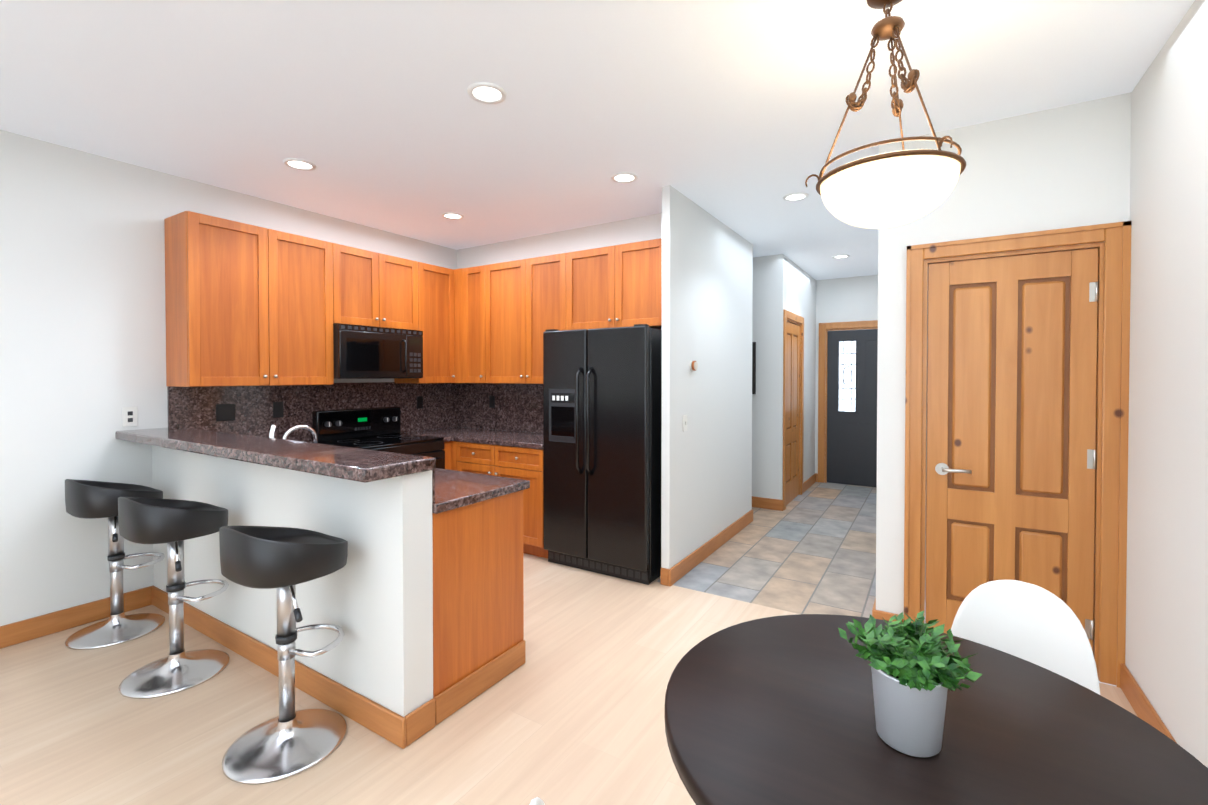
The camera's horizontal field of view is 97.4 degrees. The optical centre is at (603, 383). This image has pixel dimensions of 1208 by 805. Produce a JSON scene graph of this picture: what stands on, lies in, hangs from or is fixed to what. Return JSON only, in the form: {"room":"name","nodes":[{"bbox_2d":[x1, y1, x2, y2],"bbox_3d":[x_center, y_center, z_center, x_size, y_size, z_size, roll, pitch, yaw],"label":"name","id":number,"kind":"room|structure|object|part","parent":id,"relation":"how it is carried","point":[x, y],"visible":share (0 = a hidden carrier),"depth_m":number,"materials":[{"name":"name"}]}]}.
{"room":"kitchen and dining room","nodes":[
{"label":"kitchen and dining room","id":0,"kind":"room"},
{"bbox_2d":[0,130,456,625],"bbox_3d":[-3.196,0.030,2.751,0.110,2.690,6.490,1,1,32],"label":"wall","id":1,"kind":"structure","parent":0,"point":[82,310],"depth_m":3.01,"materials":[{"name":"white paint"}]},
{"bbox_2d":[0,586,151,648],"bbox_3d":[-3.799,1.333,1.686,0.016,0.115,3.795,1,1,32],"label":"baseboard","id":2,"kind":"structure","parent":1,"relation":"attached to","point":[18,632],"depth_m":2.96,"materials":[{"name":"brown wood"}]},
{"bbox_2d":[122,407,137,426],"bbox_3d":[-2.852,0.199,3.192,0.008,0.116,0.072,1,1,32],"label":"outlet","id":3,"kind":"object","parent":1,"relation":"attached to","point":[129,416],"visible":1,"depth_m":3.19,"materials":[{"name":"white plastic"}]},
{"bbox_2d":[164,211,334,390],"bbox_3d":[-2.379,-0.512,3.630,0.332,1.050,0.898,1,1,32],"label":"upper cabinet","id":4,"kind":"object","parent":1,"relation":"attached to","point":[253,313],"depth_m":3.43,"materials":[{"name":"brown wood"}]},
{"bbox_2d":[335,243,422,382],"bbox_3d":[-1.939,-0.522,4.333,0.332,1.050,0.760,1,1,32],"label":"upper cabinet","id":5,"kind":"object","parent":1,"relation":"attached to","point":[374,289],"depth_m":4.22,"materials":[{"name":"brown wood"}]},
{"bbox_2d":[333,324,422,378],"bbox_3d":[-1.881,-0.244,4.301,0.425,0.405,0.752,1,1,32],"label":"microwave","id":6,"kind":"object","parent":5,"relation":"attached to","point":[365,352],"visible":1,"depth_m":4.15,"materials":[{"name":"black metal"}]},
{"bbox_2d":[419,262,458,378],"bbox_3d":[-1.631,-0.529,4.826,0.332,1.050,0.404,1,1,32],"label":"upper cabinet","id":7,"kind":"object","parent":1,"relation":"attached to","point":[436,283],"depth_m":4.76,"materials":[{"name":"brown wood"}]},
{"bbox_2d":[152,446,432,717],"bbox_3d":[-1.745,0.857,2.716,2.400,1.038,0.140,1,1,32],"label":"wall","id":8,"kind":"structure","parent":0,"point":[373,597],"depth_m":2.23,"materials":[{"name":"white paint"}]},
{"bbox_2d":[151,586,405,748],"bbox_3d":[-1.780,1.319,2.652,2.416,0.115,0.016,1,1,32],"label":"baseboard","id":9,"kind":"structure","parent":8,"relation":"attached to","point":[381,720],"depth_m":2.35,"materials":[{"name":"brown wood"}]},
{"bbox_2d":[323,455,434,502],"bbox_3d":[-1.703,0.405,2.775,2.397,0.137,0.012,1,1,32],"label":"countertop","id":10,"kind":"structure","parent":8,"relation":"attached to","point":[337,466],"depth_m":1.95,"materials":[{"name":"brown stone"}]},
{"bbox_2d":[405,698,434,745],"bbox_3d":[-0.721,1.327,2.083,0.016,0.115,0.140,1,1,32],"label":"baseboard","id":11,"kind":"structure","parent":8,"relation":"attached to","point":[420,721],"depth_m":2.07,"materials":[{"name":"brown wood"}]},
{"bbox_2d":[457,213,661,268],"bbox_3d":[-0.401,0.002,4.765,2.495,2.690,0.110,1,1,32],"label":"wall","id":12,"kind":"structure","parent":0,"point":[639,229],"depth_m":4.64,"materials":[{"name":"white paint"}]},
{"bbox_2d":[459,265,486,378],"bbox_3d":[-1.086,-0.531,4.921,0.278,1.050,0.332,1,1,32],"label":"upper cabinet","id":13,"kind":"object","parent":12,"relation":"attached to","point":[472,337],"depth_m":4.81,"materials":[{"name":"brown wood"}]},
{"bbox_2d":[483,259,526,378],"bbox_3d":[-0.769,-0.528,4.723,0.470,1.050,0.332,1,1,32],"label":"upper cabinet","id":14,"kind":"object","parent":12,"relation":"attached to","point":[504,283],"depth_m":4.59,"materials":[{"name":"brown wood"}]},
{"bbox_2d":[527,253,566,378],"bbox_3d":[-0.394,-0.525,4.488,0.415,1.050,0.332,1,1,32],"label":"upper cabinet","id":15,"kind":"object","parent":12,"relation":"attached to","point":[546,275],"depth_m":4.37,"materials":[{"name":"brown wood"}]},
{"bbox_2d":[567,238,661,329],"bbox_3d":[0.157,-0.520,4.144,0.884,1.050,0.332,1,1,32],"label":"upper cabinet","id":16,"kind":"object","parent":12,"relation":"attached to","point":[620,285],"depth_m":3.99,"materials":[{"name":"brown wood"}]},
{"bbox_2d":[0,553,1137,804],"bbox_3d":[-1.255,1.448,1.198,5.070,0.100,5.880,1,1,32],"label":"floor","id":17,"kind":"structure","parent":0,"point":[572,709],"depth_m":2.16,"materials":[{"name":"beige wood"}]},
{"bbox_2d":[65,479,164,649],"bbox_3d":[-2.698,0.935,2.939,0.436,0.871,0.416,1,1,32],"label":"bar stool","id":18,"kind":"object","parent":17,"relation":"on","point":[87,499],"visible":0.96,"depth_m":2.89,"materials":[{"name":"silver metal"}]},
{"bbox_2d":[118,497,229,698],"bbox_3d":[-2.032,0.941,2.523,0.436,0.871,0.416,1,1,32],"label":"bar stool","id":19,"kind":"object","parent":17,"relation":"on","point":[173,524],"visible":0.98,"depth_m":2.46,"materials":[{"name":"silver metal"}]},
{"bbox_2d":[219,525,347,783],"bbox_3d":[-1.216,0.948,2.036,0.436,0.871,0.416,1,1,32],"label":"bar stool","id":20,"kind":"object","parent":17,"relation":"on","point":[288,741],"visible":1,"depth_m":1.97,"materials":[{"name":"silver metal"}]},
{"bbox_2d":[163,379,542,474],"bbox_3d":[-1.444,0.228,3.940,1.600,0.459,2.392,1,1,32],"label":"countertop and backsplash","id":21,"kind":"structure","parent":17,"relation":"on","point":[269,424],"depth_m":4.07,"materials":[{"name":"brown stone"}]},
{"bbox_2d":[432,467,530,510],"bbox_3d":[-1.544,0.492,3.013,2.417,0.040,0.583,1,1,32],"label":"countertop","id":22,"kind":"structure","parent":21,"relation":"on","point":[452,488],"depth_m":2.49,"materials":[{"name":"brown stone"}]},
{"bbox_2d":[312,406,444,468],"bbox_3d":[-1.766,0.780,4.243,0.696,1.142,0.752,1,1,32],"label":"range","id":23,"kind":"object","parent":17,"relation":"on","point":[377,428],"visible":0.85,"depth_m":4.27,"materials":[{"name":"black metal"}]},
{"bbox_2d":[432,487,530,724],"bbox_3d":[-1.554,0.941,3.008,2.412,0.858,0.553,1,1,32],"label":"base cabinet","id":24,"kind":"object","parent":17,"relation":"on","point":[479,546],"depth_m":2.35,"materials":[{"name":"brown wood"}]},
{"bbox_2d":[445,463,547,558],"bbox_3d":[-1.340,0.936,3.351,2.412,0.858,0.295,1,1,32],"label":"base cabinet","id":25,"kind":"object","parent":17,"relation":"on","point":[537,504],"depth_m":4.09,"materials":[{"name":"brown wood"}]},
{"bbox_2d":[463,447,542,474],"bbox_3d":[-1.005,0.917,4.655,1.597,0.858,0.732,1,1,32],"label":"drawer","id":26,"kind":"object","parent":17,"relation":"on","point":[531,460],"depth_m":4.16,"materials":[{"name":"brown wood"}]},
{"bbox_2d":[529,797,544,804],"bbox_3d":[0.147,0.984,0.732,0.497,0.842,0.443,0,1,-15],"label":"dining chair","id":27,"kind":"object","parent":17,"relation":"on","point":[537,801],"visible":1,"depth_m":0.74,"materials":[{"name":"white plastic"}]},
{"bbox_2d":[543,324,661,584],"bbox_3d":[0.058,0.475,3.994,0.875,1.759,0.682,1,1,32],"label":"fridge","id":28,"kind":"object","parent":17,"relation":"on","point":[602,409],"visible":0.98,"depth_m":3.71,"materials":[{"name":"black metal"}]},
{"bbox_2d":[664,614,1207,804],"bbox_3d":[0.585,1.025,1.032,0.930,0.746,0.930,1,1,32],"label":"dining table","id":29,"kind":"object","parent":17,"relation":"on","point":[776,710],"visible":0.77,"depth_m":0.98,"materials":[{"name":"black wood"}]},
{"bbox_2d":[838,611,981,756],"bbox_3d":[0.549,0.538,0.969,0.231,0.227,0.206,1,1,32],"label":"planter","id":30,"kind":"object","parent":29,"relation":"on","point":[917,674],"visible":1,"depth_m":0.93,"materials":[{"name":"white"}]},
{"bbox_2d":[951,580,1099,694],"bbox_3d":[0.976,0.975,1.329,0.497,0.843,0.442,-1,1,-37],"label":"dining chair","id":31,"kind":"object","parent":17,"relation":"on","point":[1037,625],"visible":0.35,"depth_m":1.45,"materials":[{"name":"white plastic"},{"name":"wood"}]},
{"bbox_2d":[0,0,1194,279],"bbox_3d":[-0.105,-1.368,2.998,5.070,0.100,10.220,1,1,32],"label":"ceiling","id":32,"kind":"structure","parent":0,"point":[730,114],"depth_m":2.40,"materials":[{"name":"white paint"}]},
{"bbox_2d":[283,158,315,170],"bbox_3d":[-1.830,-1.317,3.192,0.176,0.008,0.176,1,1,32],"label":"recessed light","id":33,"kind":"object","parent":32,"relation":"in","point":[299,164],"visible":0.96,"depth_m":3.19,"materials":[{"name":"white"}]},
{"bbox_2d":[441,212,463,219],"bbox_3d":[-1.202,-1.331,4.215,0.176,0.008,0.176,1,1,32],"label":"recessed light","id":34,"kind":"object","parent":32,"relation":"in","point":[452,215],"visible":0.94,"depth_m":4.20,"materials":[{"name":"white"}]},
{"bbox_2d":[467,82,506,103],"bbox_3d":[-0.527,-1.306,2.390,0.176,0.008,0.176,1,1,32],"label":"recessed light","id":35,"kind":"object","parent":32,"relation":"in","point":[486,93],"visible":1,"depth_m":2.38,"materials":[{"name":"white"}]},
{"bbox_2d":[611,172,637,182],"bbox_3d":[0.131,-1.320,3.405,0.176,0.008,0.176,1,1,32],"label":"recessed light","id":36,"kind":"object","parent":32,"relation":"in","point":[624,177],"visible":1,"depth_m":3.40,"materials":[{"name":"white"}]},
{"bbox_2d":[783,192,808,201],"bbox_3d":[1.361,-1.325,3.769,0.176,0.008,0.176,1,1,32],"label":"recessed light","id":37,"kind":"object","parent":32,"relation":"in","point":[796,196],"visible":0.98,"depth_m":3.76,"materials":[{"name":"white"}]},
{"bbox_2d":[832,254,849,258],"bbox_3d":[2.524,-1.352,5.648,0.176,0.008,0.176,1,1,32],"label":"recessed light","id":38,"kind":"object","parent":32,"relation":"in","point":[840,256],"visible":0.94,"depth_m":5.64,"materials":[{"name":"white"}]},
{"bbox_2d":[805,0,965,228],"bbox_3d":[0.937,-0.913,1.781,0.465,0.774,0.468,1,1,32],"label":"pendant light","id":39,"kind":"object","parent":32,"relation":"hanging from","point":[890,189],"visible":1,"depth_m":1.66,"materials":[{"name":"white glass"}]},
{"bbox_2d":[661,185,752,568],"bbox_3d":[0.916,0.007,4.378,0.060,2.690,1.890,1,1,32],"label":"wall","id":40,"kind":"structure","parent":0,"point":[707,302],"depth_m":4.07,"materials":[{"name":"white paint"}]},
{"bbox_2d":[660,567,668,585],"bbox_3d":[0.411,1.306,3.588,0.060,0.115,0.016,1,1,32],"label":"baseboard","id":41,"kind":"structure","parent":40,"relation":"attached to","point":[664,579],"depth_m":3.58,"materials":[{"name":"brown wood"}]},
{"bbox_2d":[683,415,686,431],"bbox_3d":[0.581,0.281,3.772,0.015,0.116,0.072,1,1,32],"label":"light switch","id":42,"kind":"object","parent":40,"relation":"attached to","point":[684,422],"visible":1,"depth_m":3.76,"materials":[{"name":"white plastic"}]},
{"bbox_2d":[690,360,697,370],"bbox_3d":[0.657,-0.131,3.872,0.033,0.084,0.084,1,1,32],"label":"thermostat","id":43,"kind":"object","parent":40,"relation":"attached to","point":[693,365],"visible":0.98,"depth_m":3.85,"materials":[{"name":"white plastic"}]},
{"bbox_2d":[669,509,752,585],"bbox_3d":[0.944,1.295,4.370,0.016,0.115,1.906,1,1,32],"label":"baseboard","id":44,"kind":"structure","parent":40,"relation":"attached to","point":[684,566],"depth_m":4.13,"materials":[{"name":"brown wood"}]},
{"bbox_2d":[657,482,876,617],"bbox_3d":[2.129,1.392,5.108,1.455,0.100,4.340,1,1,32],"label":"floor","id":45,"kind":"structure","parent":0,"point":[811,549],"depth_m":4.11,"materials":[{"name":"tile"}]},
{"bbox_2d":[752,254,787,510],"bbox_3d":[1.338,-0.015,5.945,1.355,2.690,0.126,1,1,32],"label":"wall","id":46,"kind":"structure","parent":0,"point":[771,316],"depth_m":5.63,"materials":[{"name":"white paint"}]},
{"bbox_2d":[752,342,755,393],"bbox_3d":[1.402,-0.169,5.827,0.525,0.560,0.030,1,1,32],"label":"framed picture","id":47,"kind":"object","parent":46,"relation":"attached to","point":[753,367],"visible":0.11,"depth_m":5.69,"materials":[{"name":"black"}]},
{"bbox_3d":[1.299,1.273,5.923,1.371,0.115,0.016,1,1,32],"label":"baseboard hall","id":48,"kind":"part","parent":46,"relation":"part of","materials":[{"name":"brown wood"}]},
{"bbox_3d":[2.139,0.273,5.971,0.020,2.112,0.944,1,1,32],"label":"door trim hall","id":49,"kind":"part","parent":46,"relation":"part of","materials":[{"name":"brown wood"}]},
{"bbox_2d":[785,256,815,494],"bbox_3d":[2.336,-0.022,6.386,0.130,2.690,1.700,1,1,32],"label":"wall","id":50,"kind":"structure","parent":0,"point":[808,298],"depth_m":6.51,"materials":[{"name":"white paint"}]},
{"bbox_2d":[786,322,799,504],"bbox_3d":[2.107,0.323,5.991,0.036,2.000,0.738,1,1,32],"label":"hall door","id":51,"kind":"structure","parent":50,"relation":"in","point":[792,431],"depth_m":6.01,"materials":[{"name":"brown wood"}]},
{"bbox_2d":[803,473,815,492],"bbox_3d":[2.610,1.261,6.743,0.016,0.115,0.835,1,1,32],"label":"baseboard","id":52,"kind":"structure","parent":50,"relation":"attached to","point":[809,482],"depth_m":6.71,"materials":[{"name":"brown wood"}]},
{"bbox_2d":[815,275,877,473],"bbox_3d":[3.246,-0.029,6.884,1.145,2.690,0.110,1,1,32],"label":"wall","id":53,"kind":"structure","parent":0,"point":[849,299],"depth_m":6.89,"materials":[{"name":"white paint"}]},
{"bbox_2d":[818,320,877,482],"bbox_3d":[3.338,0.260,6.814,1.080,2.115,0.138,1,1,32],"label":"door frame","id":54,"kind":"structure","parent":53,"relation":"attached to","point":[823,327],"depth_m":7.02,"materials":[{"name":"brown wood"}]},
{"bbox_2d":[827,329,877,486],"bbox_3d":[3.310,0.312,6.770,0.868,2.000,0.123,1,1,32],"label":"front door","id":55,"kind":"structure","parent":53,"relation":"in","point":[852,357],"depth_m":6.86,"materials":[{"name":"grey paint"}]},
{"bbox_2d":[876,97,1106,622],"bbox_3d":[1.937,0.030,2.738,0.930,2.690,0.110,1,1,32],"label":"wall","id":56,"kind":"structure","parent":0,"point":[1043,170],"depth_m":2.69,"materials":[{"name":"white paint"}]},
{"bbox_2d":[872,609,902,622],"bbox_3d":[1.560,1.315,2.918,0.151,0.115,0.016,1,1,32],"label":"baseboard","id":57,"kind":"structure","parent":56,"relation":"attached to","point":[879,614],"depth_m":2.92,"materials":[{"name":"brown wood"}]},
{"bbox_2d":[925,248,1098,650],"bbox_3d":[2.003,0.369,2.644,0.674,2.003,0.088,1,1,32],"label":"closet door","id":58,"kind":"structure","parent":56,"relation":"in","point":[1011,409],"depth_m":2.64,"materials":[{"name":"brown wood"}]},
{"bbox_2d":[904,221,1130,687],"bbox_3d":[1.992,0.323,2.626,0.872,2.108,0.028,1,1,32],"label":"door frame","id":59,"kind":"structure","parent":56,"relation":"attached to","point":[1115,237],"depth_m":2.43,"materials":[{"name":"brown wood"}]},
{"bbox_2d":[1106,92,1130,223],"bbox_3d":[2.365,0.034,2.470,0.080,2.690,0.110,1,1,32],"label":"wall","id":60,"kind":"structure","parent":0,"point":[1118,158],"depth_m":2.41,"materials":[{"name":"white paint"}]},
{"bbox_2d":[1125,0,1207,767],"bbox_3d":[0.882,0.071,-0.081,0.110,2.690,6.010,1,1,32],"label":"wall","id":61,"kind":"structure","parent":0,"point":[1166,653],"depth_m":1.95,"materials":[{"name":"white paint"}]},
{"bbox_2d":[1120,663,1176,742],"bbox_3d":[0.829,1.357,-0.030,0.016,0.115,5.790,1,1,32],"label":"baseboard","id":62,"kind":"structure","parent":61,"relation":"attached to","point":[1141,704],"depth_m":2.19,"materials":[{"name":"brown wood"}]}
]}

